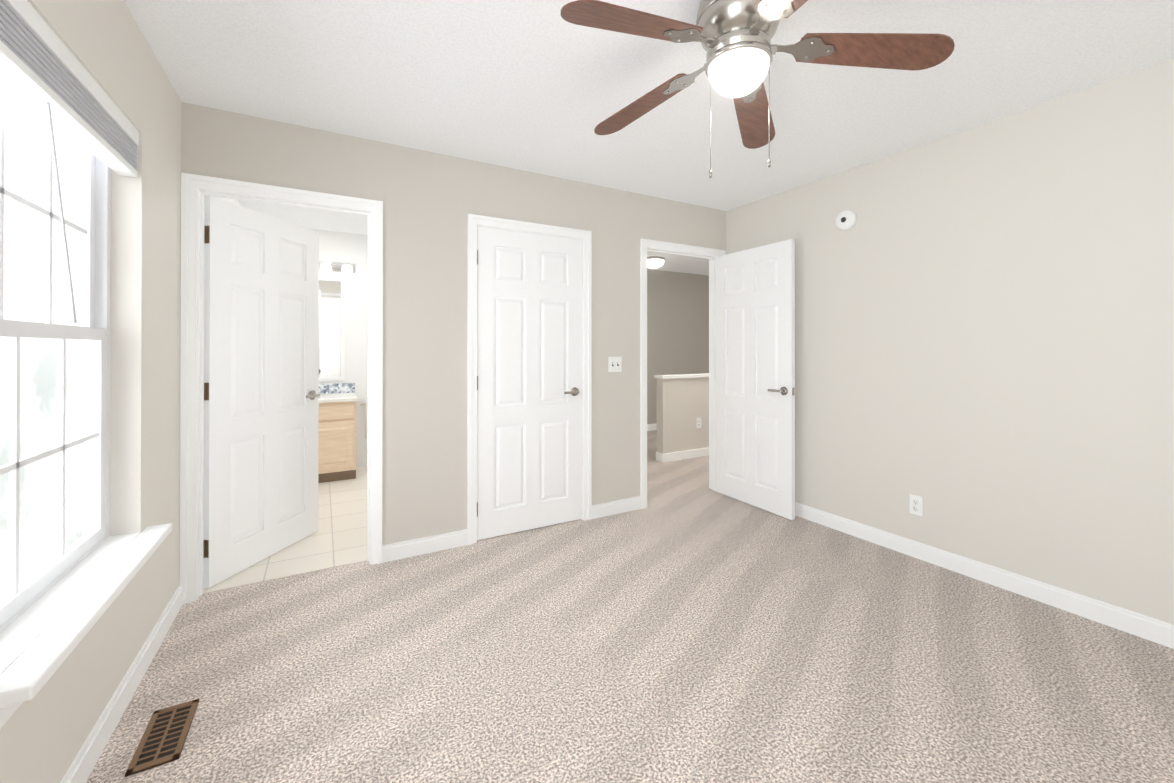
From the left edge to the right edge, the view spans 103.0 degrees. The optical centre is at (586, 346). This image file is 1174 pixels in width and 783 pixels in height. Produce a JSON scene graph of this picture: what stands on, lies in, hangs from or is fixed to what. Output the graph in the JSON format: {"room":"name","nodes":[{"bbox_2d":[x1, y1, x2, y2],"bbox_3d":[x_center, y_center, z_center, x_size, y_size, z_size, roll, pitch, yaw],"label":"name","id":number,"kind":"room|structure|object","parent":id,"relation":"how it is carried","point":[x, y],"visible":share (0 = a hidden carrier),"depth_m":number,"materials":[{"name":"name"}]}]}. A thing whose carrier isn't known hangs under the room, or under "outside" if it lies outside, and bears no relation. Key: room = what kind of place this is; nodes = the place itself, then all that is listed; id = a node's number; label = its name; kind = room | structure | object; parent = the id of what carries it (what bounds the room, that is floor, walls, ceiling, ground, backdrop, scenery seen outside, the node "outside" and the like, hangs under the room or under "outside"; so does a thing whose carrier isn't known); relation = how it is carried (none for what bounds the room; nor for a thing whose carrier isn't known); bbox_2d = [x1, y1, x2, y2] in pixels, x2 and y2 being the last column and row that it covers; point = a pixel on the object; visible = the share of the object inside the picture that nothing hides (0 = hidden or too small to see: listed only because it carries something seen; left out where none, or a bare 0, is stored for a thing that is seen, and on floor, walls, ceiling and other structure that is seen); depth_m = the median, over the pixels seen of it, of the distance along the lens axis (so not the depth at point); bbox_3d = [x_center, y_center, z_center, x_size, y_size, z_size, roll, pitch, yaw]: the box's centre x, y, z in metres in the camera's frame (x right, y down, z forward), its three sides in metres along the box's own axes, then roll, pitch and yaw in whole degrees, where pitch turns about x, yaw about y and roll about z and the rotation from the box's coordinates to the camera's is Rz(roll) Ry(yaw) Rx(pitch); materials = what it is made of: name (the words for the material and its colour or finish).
{"room":"empty bedroom","nodes":[
{"label":"empty bedroom","id":0,"kind":"room"},
{"bbox_2d":[0,0,240,782],"bbox_3d":[-1.723,0.024,1.674,0.150,2.440,6.510,0,0,-30],"label":"wall","id":1,"kind":"structure","parent":0,"point":[45,731],"depth_m":1.76,"materials":[{"name":"grey paint"}]},
{"bbox_2d":[0,75,110,632],"bbox_3d":[-1.570,-0.047,1.324,0.060,1.540,0.910,0,0,-30],"label":"double-hung window","id":2,"kind":"structure","parent":1,"relation":"in","point":[92,330],"depth_m":1.46,"materials":[{"name":"white plastic"}]},
{"bbox_2d":[0,0,138,322],"bbox_3d":[-1.509,-0.446,1.361,0.072,0.741,0.902,0,0,-30],"label":"window blind","id":3,"kind":"object","parent":2,"relation":"attached to","point":[42,68],"visible":1,"depth_m":1.27,"materials":[{"name":"white plastic"}]},
{"bbox_2d":[0,523,171,728],"bbox_3d":[-1.473,0.747,1.377,0.165,0.092,1.040,0,0,-30],"label":"window sill","id":4,"kind":"structure","parent":1,"relation":"attached to","point":[42,637],"depth_m":1.22,"materials":[{"name":"white wood"}]},
{"bbox_2d":[60,585,182,782],"bbox_3d":[-1.038,1.193,0.627,0.014,0.095,3.780,0,0,-30],"label":"baseboard","id":5,"kind":"structure","parent":1,"relation":"attached to","point":[84,762],"depth_m":1.56,"materials":[{"name":"white wood"}]},
{"bbox_2d":[203,466,366,593],"bbox_3d":[-2.201,1.299,3.675,1.295,0.104,2.550,0,0,-30],"label":"floor","id":6,"kind":"structure","parent":0,"point":[338,538],"depth_m":2.96,"materials":[{"name":"beige tile"}]},
{"bbox_2d":[318,383,357,482],"bbox_3d":[-2.664,0.806,4.400,0.887,0.895,0.586,0,0,-30],"label":"vanity cabinet","id":7,"kind":"object","parent":6,"relation":"on","point":[337,436],"visible":0.25,"depth_m":4.32,"materials":[{"name":"brown wood"}]},
{"bbox_2d":[311,229,366,466],"bbox_3d":[-2.568,0.036,4.868,1.470,2.440,0.120,0,0,-30],"label":"wall","id":8,"kind":"structure","parent":0,"point":[342,247],"depth_m":4.88,"materials":[{"name":"white paint"}]},
{"bbox_2d":[319,276,344,380],"bbox_3d":[-2.822,-0.185,4.644,0.735,1.050,0.020,0,0,-30],"label":"bathroom mirror","id":9,"kind":"object","parent":8,"relation":"attached to","point":[331,328],"visible":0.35,"depth_m":4.77,"materials":[{"name":"clear glass"}]},
{"bbox_2d":[319,261,355,274],"bbox_3d":[-2.709,-0.798,4.644,0.740,0.125,0.137,0,0,-30],"label":"sconce","id":10,"kind":"object","parent":8,"relation":"attached to","point":[330,267],"visible":0.5,"depth_m":4.74,"materials":[{"name":"white glass"}]},
{"bbox_2d":[360,402,366,438],"bbox_3d":[-2.162,0.767,4.981,0.451,0.378,0.080,0,0,-30],"label":"towel","id":11,"kind":"object","parent":8,"relation":"attached to","point":[365,403],"visible":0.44,"depth_m":4.86,"materials":[{"name":"fabric"}]},
{"bbox_2d":[181,102,725,544],"bbox_3d":[-0.423,0.030,3.221,3.937,2.440,0.120,0,0,-30],"label":"wall","id":12,"kind":"structure","parent":0,"point":[431,201],"depth_m":2.88,"materials":[{"name":"grey paint"}]},
{"bbox_2d":[180,173,382,603],"bbox_3d":[-1.608,0.202,2.540,0.899,2.090,0.139,0,0,-30],"label":"door frame","id":13,"kind":"structure","parent":12,"relation":"attached to","point":[196,190],"depth_m":2.35,"materials":[{"name":"white wood"}]},
{"bbox_2d":[203,196,319,587],"bbox_3d":[-1.893,0.231,2.777,0.145,2.015,0.776,0,0,9],"label":"bathroom door","id":14,"kind":"structure","parent":13,"relation":"in","point":[261,357],"depth_m":2.69,"materials":[{"name":"white wood"}]},
{"bbox_2d":[382,529,467,562],"bbox_3d":[-0.972,1.201,2.829,0.498,0.095,0.014,0,0,-30],"label":"baseboard","id":15,"kind":"structure","parent":12,"relation":"attached to","point":[405,549],"depth_m":2.82,"materials":[{"name":"white wood"}]},
{"bbox_2d":[477,226,581,539],"bbox_3d":[-0.381,0.232,3.200,0.776,2.015,0.145,0,0,-30],"label":"closet door","id":16,"kind":"structure","parent":12,"relation":"in","point":[529,381],"depth_m":3.17,"materials":[{"name":"white wood"}]},
{"bbox_2d":[467,214,591,544],"bbox_3d":[-0.392,0.205,3.229,0.899,2.090,0.139,0,0,-30],"label":"door frame","id":17,"kind":"structure","parent":12,"relation":"attached to","point":[584,236],"depth_m":3.11,"materials":[{"name":"white wood"}]},
{"bbox_2d":[608,357,621,371],"bbox_3d":[0.214,0.131,3.503,0.116,0.115,0.018,0,0,-30],"label":"light switch","id":18,"kind":"object","parent":12,"relation":"attached to","point":[614,364],"visible":1,"depth_m":3.50,"materials":[{"name":"white plastic"}]},
{"bbox_2d":[592,496,640,518],"bbox_3d":[0.223,1.203,3.506,0.448,0.095,0.014,0,0,-30],"label":"baseboard","id":19,"kind":"structure","parent":12,"relation":"attached to","point":[629,504],"depth_m":3.50,"materials":[{"name":"white wood"}]},
{"bbox_2d":[640,238,725,508],"bbox_3d":[0.780,0.207,3.893,0.899,2.090,0.139,0,0,-30],"label":"door frame","id":20,"kind":"structure","parent":12,"relation":"attached to","point":[669,248],"depth_m":3.75,"materials":[{"name":"white wood"}]},
{"bbox_2d":[715,239,794,519],"bbox_3d":[1.299,0.234,3.698,0.145,2.015,0.776,0,0,-28],"label":"hall door","id":21,"kind":"structure","parent":12,"relation":"in","point":[755,375],"depth_m":3.64,"materials":[{"name":"white wood"}]},
{"bbox_2d":[86,430,1173,782],"bbox_3d":[1.051,1.300,3.386,6.670,0.100,6.760,0,0,-30],"label":"floor carpet","id":22,"kind":"object","parent":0,"point":[686,626],"visible":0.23,"depth_m":1.80,"materials":[{"name":"beige carpet"}]},
{"bbox_2d":[125,698,198,776],"bbox_3d":[-1.349,1.239,1.497,0.120,0.008,0.270,0,0,-30],"label":"air vent register","id":23,"kind":"object","parent":22,"relation":"on","point":[163,739],"visible":1,"depth_m":1.48,"materials":[{"name":"brown metal"}]},
{"bbox_2d":[124,0,1173,274],"bbox_3d":[1.051,-1.240,3.395,6.670,0.100,6.760,0,0,-30],"label":"ceiling","id":24,"kind":"structure","parent":0,"point":[540,86],"depth_m":2.09,"materials":[{"name":"paint"}]},
{"bbox_2d":[647,256,664,268],"bbox_3d":[0.890,-1.114,6.246,0.310,0.130,0.310,0,0,-30],"label":"hall ceiling light","id":25,"kind":"object","parent":24,"relation":"attached to","point":[654,262],"visible":0.75,"depth_m":6.14,"materials":[{"name":"white glass"}]},
{"bbox_2d":[561,0,954,177],"bbox_3d":[0.472,-0.889,1.587,1.222,0.614,1.263,0,0,-30],"label":"ceiling fan","id":26,"kind":"object","parent":24,"relation":"hanging from","point":[734,37],"visible":1,"depth_m":1.53,"materials":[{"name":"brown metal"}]},
{"bbox_2d":[647,269,708,423],"bbox_3d":[0.567,0.043,6.932,4.020,2.440,0.120,0,0,-30],"label":"wall","id":27,"kind":"structure","parent":0,"point":[677,323],"depth_m":7.33,"materials":[{"name":"grey paint"}]},
{"bbox_2d":[647,423,656,430],"bbox_3d":[0.600,1.216,6.870,3.780,0.095,0.014,0,0,-30],"label":"baseboard","id":28,"kind":"structure","parent":27,"relation":"attached to","point":[651,427],"depth_m":7.06,"materials":[{"name":"white wood"}]},
{"bbox_2d":[654,373,708,461],"bbox_3d":[1.908,0.789,5.776,2.585,0.940,0.150,0,0,-30],"label":"wall","id":29,"kind":"structure","parent":0,"point":[682,402],"depth_m":5.23,"materials":[{"name":"grey paint"}]},
{"bbox_2d":[696,418,700,427],"bbox_3d":[1.282,0.873,5.353,0.070,0.115,0.008,0,0,-30],"label":"outlet","id":30,"kind":"object","parent":29,"relation":"attached to","point":[698,422],"visible":1,"depth_m":5.35,"materials":[{"name":"white plastic"}]},
{"bbox_2d":[726,59,1173,624],"bbox_3d":[2.228,0.027,2.414,0.120,2.440,3.900,0,0,-30],"label":"wall","id":31,"kind":"structure","parent":0,"point":[984,339],"depth_m":2.40,"materials":[{"name":"grey paint"}]},
{"bbox_2d":[836,210,856,230],"bbox_3d":[1.730,-0.851,3.135,0.040,0.136,0.136,0,0,-30],"label":"smoke detector","id":32,"kind":"object","parent":31,"relation":"attached to","point":[846,220],"visible":0.96,"depth_m":3.12,"materials":[{"name":"white plastic"}]},
{"bbox_2d":[910,494,922,516],"bbox_3d":[1.950,0.938,2.770,0.008,0.115,0.070,0,0,-30],"label":"outlet","id":33,"kind":"object","parent":31,"relation":"attached to","point":[916,504],"visible":1,"depth_m":2.77,"materials":[{"name":"white plastic"}]},
{"bbox_2d":[795,502,1173,648],"bbox_3d":[2.137,1.199,2.427,0.021,0.095,3.780,0,0,-30],"label":"baseboard","id":34,"kind":"structure","parent":31,"relation":"attached to","point":[1149,628],"depth_m":2.38,"materials":[{"name":"white wood"}]},
{"label":"outside","id":35,"kind":"structure","parent":0,"visible":0},
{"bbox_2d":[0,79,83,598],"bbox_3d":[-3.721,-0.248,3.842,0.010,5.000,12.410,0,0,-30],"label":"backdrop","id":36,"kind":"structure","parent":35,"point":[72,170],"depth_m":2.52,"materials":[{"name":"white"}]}
]}

